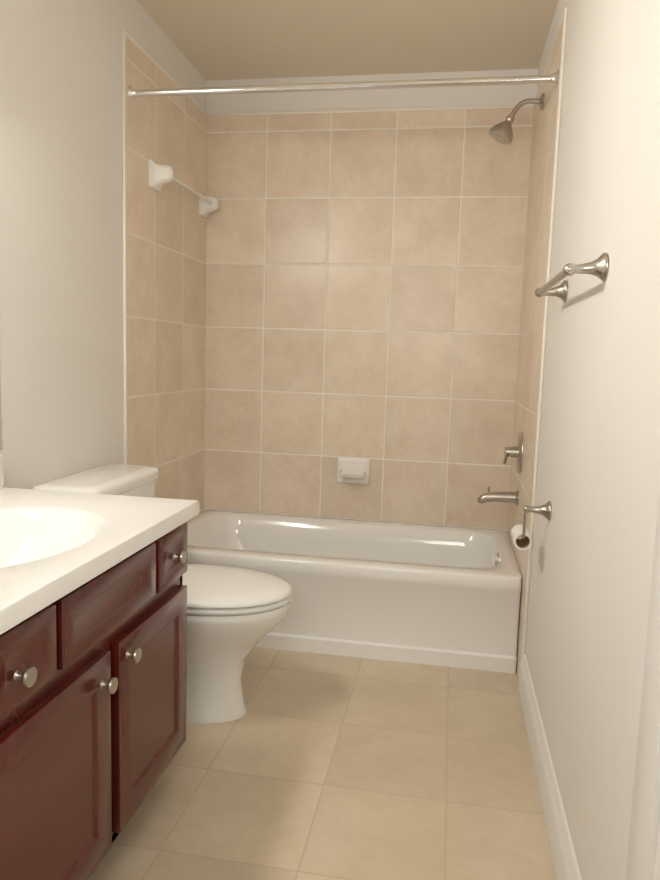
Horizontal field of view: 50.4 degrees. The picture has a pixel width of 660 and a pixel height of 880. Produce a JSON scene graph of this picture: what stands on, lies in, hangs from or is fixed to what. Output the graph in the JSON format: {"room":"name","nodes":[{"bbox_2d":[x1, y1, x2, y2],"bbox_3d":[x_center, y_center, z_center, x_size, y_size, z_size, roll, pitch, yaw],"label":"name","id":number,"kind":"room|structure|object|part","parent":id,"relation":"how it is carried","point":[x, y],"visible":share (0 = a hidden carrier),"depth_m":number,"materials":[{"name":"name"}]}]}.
{"room":"bathroom","nodes":[
{"label":"bathroom","id":0,"kind":"room"},
{"bbox_2d":[0,0,206,488],"bbox_3d":[-0.993,-0.289,1.648,0.100,2.440,3.750,3,7,10],"label":"wall","id":1,"kind":"structure","parent":0,"point":[61,286],"depth_m":2.19,"materials":[{"name":"paint"}]},
{"bbox_2d":[0,376,1,449],"bbox_3d":[-0.972,-0.340,1.432,0.004,0.845,0.925,3,7,10],"label":"wall mirror","id":2,"kind":"object","parent":1,"relation":"attached to","point":[0,419],"visible":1,"depth_m":1.92,"materials":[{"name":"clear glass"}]},
{"bbox_2d":[0,453,3,487],"bbox_3d":[-0.979,0.133,1.477,0.021,0.096,0.905,3,7,10],"label":"backsplash","id":3,"kind":"structure","parent":1,"relation":"attached to","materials":[{"name":"white stone"}]},
{"bbox_2d":[122,30,126,463],"bbox_3d":[-0.769,-0.323,2.632,0.011,2.289,0.014,3,7,10],"label":"trim","id":4,"kind":"structure","parent":1,"relation":"attached to","point":[124,232],"depth_m":2.58,"materials":[{"name":"white"}]},
{"bbox_2d":[126,32,207,115],"bbox_3d":[-0.660,-1.501,2.925,0.011,0.014,0.863,3,7,10],"label":"trim","id":5,"kind":"structure","parent":1,"relation":"attached to","point":[156,63],"depth_m":2.79,"materials":[{"name":"white"}]},
{"bbox_2d":[126,36,207,510],"bbox_3d":[-0.695,-0.366,3.062,0.010,2.275,0.863,3,7,10],"label":"wall tile","id":6,"kind":"structure","parent":1,"relation":"attached to","point":[166,226],"depth_m":2.96,"materials":[{"name":"beige tile"}]},
{"bbox_2d":[149,159,218,218],"bbox_3d":[-0.614,-1.080,3.052,0.080,0.104,0.645,3,7,10],"label":"bar","id":7,"kind":"object","parent":6,"relation":"attached to","point":[160,176],"visible":0.98,"depth_m":2.79,"materials":[{"name":"white ceramic"}]},
{"bbox_3d":[-0.599,-1.086,3.048,0.015,0.015,0.505,3,7,10],"label":"ceramic bar rod","id":8,"kind":"part","parent":7,"relation":"part of","materials":[{"name":"white ceramic"}]},
{"bbox_2d":[127,70,559,101],"bbox_3d":[0.012,-1.229,2.437,1.520,0.056,0.056,3,7,10],"label":"shower rod","id":9,"kind":"object","parent":6,"relation":"attached to","point":[133,93],"visible":0.96,"depth_m":2.42,"materials":[{"name":"silver metal"}]},
{"bbox_2d":[88,647,556,879],"bbox_3d":[-0.232,1.012,1.664,1.724,0.100,3.950,3,7,10],"label":"floor","id":10,"kind":"structure","parent":0,"point":[311,766],"depth_m":1.91,"materials":[{"name":"tile"}]},
{"bbox_2d":[0,453,199,879],"bbox_3d":[-0.711,0.516,1.474,0.589,0.901,0.905,3,7,10],"label":"bathroom vanity","id":11,"kind":"object","parent":10,"relation":"on","point":[93,636],"visible":1,"depth_m":1.39,"materials":[{"name":"brown wood"}]},
{"bbox_3d":[-0.481,0.372,1.103,0.027,0.032,0.033,3,7,10],"label":"knob","id":12,"kind":"part","parent":11,"relation":"part of","materials":[{"name":"silver metal"}]},
{"bbox_3d":[-0.499,0.356,1.130,0.020,0.130,0.181,3,7,10],"label":"drawer","id":13,"kind":"part","parent":11,"relation":"part of","materials":[{"name":"brown wood"}]},
{"bbox_3d":[-0.496,0.662,1.244,0.020,0.430,0.416,3,7,10],"label":"door","id":14,"kind":"part","parent":11,"relation":"part of","materials":[{"name":"brown wood"}]},
{"bbox_2d":[0,487,199,634],"bbox_3d":[-0.707,0.267,1.444,0.582,0.146,0.905,3,7,10],"label":"countertop","id":15,"kind":"structure","parent":11,"relation":"on","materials":[{"name":"white stone"}]},
{"bbox_3d":[-0.439,0.485,1.387,0.027,0.032,0.033,3,7,10],"label":"knob door","id":16,"kind":"part","parent":11,"relation":"part of","materials":[{"name":"silver metal"}]},
{"bbox_3d":[-0.419,0.458,1.493,0.027,0.032,0.033,3,7,10],"label":"knob door","id":17,"kind":"part","parent":11,"relation":"part of","materials":[{"name":"silver metal"}]},
{"bbox_3d":[-0.421,0.613,1.670,0.020,0.430,0.383,3,7,10],"label":"door","id":18,"kind":"part","parent":11,"relation":"part of","materials":[{"name":"brown wood"}]},
{"bbox_3d":[-0.394,0.287,1.732,0.020,0.130,0.180,3,7,10],"label":"drawer","id":19,"kind":"part","parent":11,"relation":"part of","materials":[{"name":"brown wood"}]},
{"bbox_3d":[-0.371,0.288,1.728,0.027,0.032,0.033,3,7,10],"label":"knob","id":20,"kind":"part","parent":11,"relation":"part of","materials":[{"name":"silver metal"}]},
{"bbox_2d":[32,464,291,723],"bbox_3d":[-0.492,0.500,2.269,0.749,0.757,0.500,3,7,10],"label":"toilet","id":21,"kind":"object","parent":10,"relation":"on","point":[235,615],"visible":0.48,"depth_m":2.19,"materials":[{"name":"white ceramic"}]},
{"bbox_3d":[-0.742,0.133,2.271,0.218,0.044,0.500,3,7,10],"label":"tank lid","id":22,"kind":"part","parent":21,"relation":"part of","materials":[{"name":"white ceramic"}]},
{"bbox_3d":[-0.751,0.320,2.293,0.200,0.331,0.476,3,7,10],"label":"tank","id":23,"kind":"part","parent":21,"relation":"part of","materials":[{"name":"white ceramic"}]},
{"bbox_3d":[-0.365,0.464,2.243,0.495,0.028,0.376,3,7,10],"label":"lid","id":24,"kind":"part","parent":21,"relation":"part of","materials":[{"name":"white plastic"}]},
{"bbox_3d":[-0.364,0.489,2.245,0.488,0.021,0.372,3,7,10],"label":"seat","id":25,"kind":"part","parent":21,"relation":"part of","materials":[{"name":"white plastic"}]},
{"bbox_2d":[185,509,521,672],"bbox_3d":[0.029,0.613,3.093,1.498,0.370,0.747,3,7,10],"label":"bathtub","id":26,"kind":"object","parent":10,"relation":"on","point":[439,595],"visible":0.73,"depth_m":2.73,"materials":[{"name":"white ceramic"}]},
{"bbox_2d":[136,0,557,80],"bbox_3d":[-0.155,-1.508,1.362,1.724,0.100,3.950,3,7,10],"label":"ceiling","id":27,"kind":"structure","parent":0,"point":[212,40],"depth_m":2.81,"materials":[{"name":"paint"}]},
{"bbox_2d":[206,69,537,113],"bbox_3d":[0.135,-0.464,3.397,1.724,2.440,0.100,3,7,10],"label":"wall","id":28,"kind":"structure","parent":0,"point":[390,98],"depth_m":3.21,"materials":[{"name":"paint"}]},
{"bbox_2d":[204,107,533,530],"bbox_3d":[0.124,-0.400,3.350,1.504,2.225,0.010,3,7,10],"label":"wall tile","id":29,"kind":"structure","parent":28,"relation":"attached to","point":[364,278],"depth_m":3.32,"materials":[{"name":"beige tile"}]},
{"bbox_2d":[337,457,369,483],"bbox_3d":[0.107,0.152,3.365,0.156,0.124,0.090,3,7,10],"label":"soap dish","id":30,"kind":"object","parent":29,"relation":"attached to","point":[352,470],"visible":1,"depth_m":3.39,"materials":[{"name":"white ceramic"}]},
{"bbox_2d":[208,104,533,115],"bbox_3d":[0.158,-1.511,3.217,1.504,0.014,0.011,3,7,10],"label":"trim","id":31,"kind":"structure","parent":28,"relation":"attached to","point":[372,110],"depth_m":3.21,"materials":[{"name":"white"}]},
{"bbox_2d":[525,0,659,879],"bbox_3d":[0.606,-0.207,1.378,0.100,2.440,3.750,3,7,10],"label":"wall","id":32,"kind":"structure","parent":0,"point":[598,487],"depth_m":1.44,"materials":[{"name":"paint"}]},
{"bbox_2d":[511,501,550,549],"bbox_3d":[0.609,0.251,2.137,0.096,0.158,0.162,3,7,10],"label":"toilet paper holder","id":33,"kind":"object","parent":32,"relation":"attached to","point":[525,541],"visible":1,"depth_m":2.10,"materials":[{"name":"silver metal"}]},
{"bbox_2d":[507,15,563,680],"bbox_3d":[0.796,-0.290,2.810,0.010,2.275,0.863,3,7,10],"label":"wall tile","id":34,"kind":"structure","parent":32,"relation":"attached to","point":[536,244],"depth_m":2.67,"materials":[{"name":"beige tile"}]},
{"bbox_2d":[477,487,518,504],"bbox_3d":[0.699,0.233,2.919,0.164,0.071,0.060,3,7,10],"label":"tub spout","id":35,"kind":"object","parent":34,"relation":"attached to","point":[506,497],"visible":1,"depth_m":2.90,"materials":[{"name":"silver metal"}]},
{"bbox_2d":[502,432,522,472],"bbox_3d":[0.748,0.049,2.889,0.077,0.170,0.171,3,7,10],"label":"shower valve","id":36,"kind":"object","parent":34,"relation":"attached to","point":[516,452],"visible":1,"depth_m":2.86,"materials":[{"name":"silver metal"}]},
{"bbox_2d":[489,92,543,144],"bbox_3d":[0.727,-1.258,2.744,0.200,0.186,0.100,3,7,10],"label":"shower head","id":37,"kind":"object","parent":34,"relation":"attached to","point":[501,132],"visible":1,"depth_m":2.73},
{"bbox_2d":[521,7,567,659],"bbox_3d":[0.721,-0.247,2.380,0.011,2.289,0.014,3,7,10],"label":"trim","id":38,"kind":"structure","parent":32,"relation":"attached to","point":[545,311],"depth_m":2.36,"materials":[{"name":"white"}]},
{"bbox_2d":[534,11,563,104],"bbox_3d":[0.830,-1.425,2.674,0.011,0.014,0.863,3,7,10],"label":"trim","id":39,"kind":"structure","parent":32,"relation":"attached to","point":[551,51],"depth_m":2.51,"materials":[{"name":"white"}]},
{"bbox_2d":[518,654,580,879],"bbox_3d":[0.560,0.905,1.788,0.016,0.133,1.457,3,7,10],"label":"baseboard","id":40,"kind":"structure","parent":32,"relation":"attached to","point":[562,852],"depth_m":1.79,"materials":[{"name":"paint"}]},
{"bbox_2d":[535,252,607,301],"bbox_3d":[0.580,-0.393,1.729,0.088,0.059,0.580,3,7,10],"label":"towel bar","id":41,"kind":"object","parent":32,"relation":"attached to","point":[598,267],"visible":1,"depth_m":1.47,"materials":[{"name":"silver metal"}]},
{"bbox_2d":[625,492,659,879],"bbox_3d":[0.382,0.064,0.485,0.018,2.100,0.965,3,7,10],"label":"door frame","id":42,"kind":"structure","parent":32,"relation":"attached to","point":[643,828],"depth_m":0.96,"materials":[{"name":"paint"}]}
]}

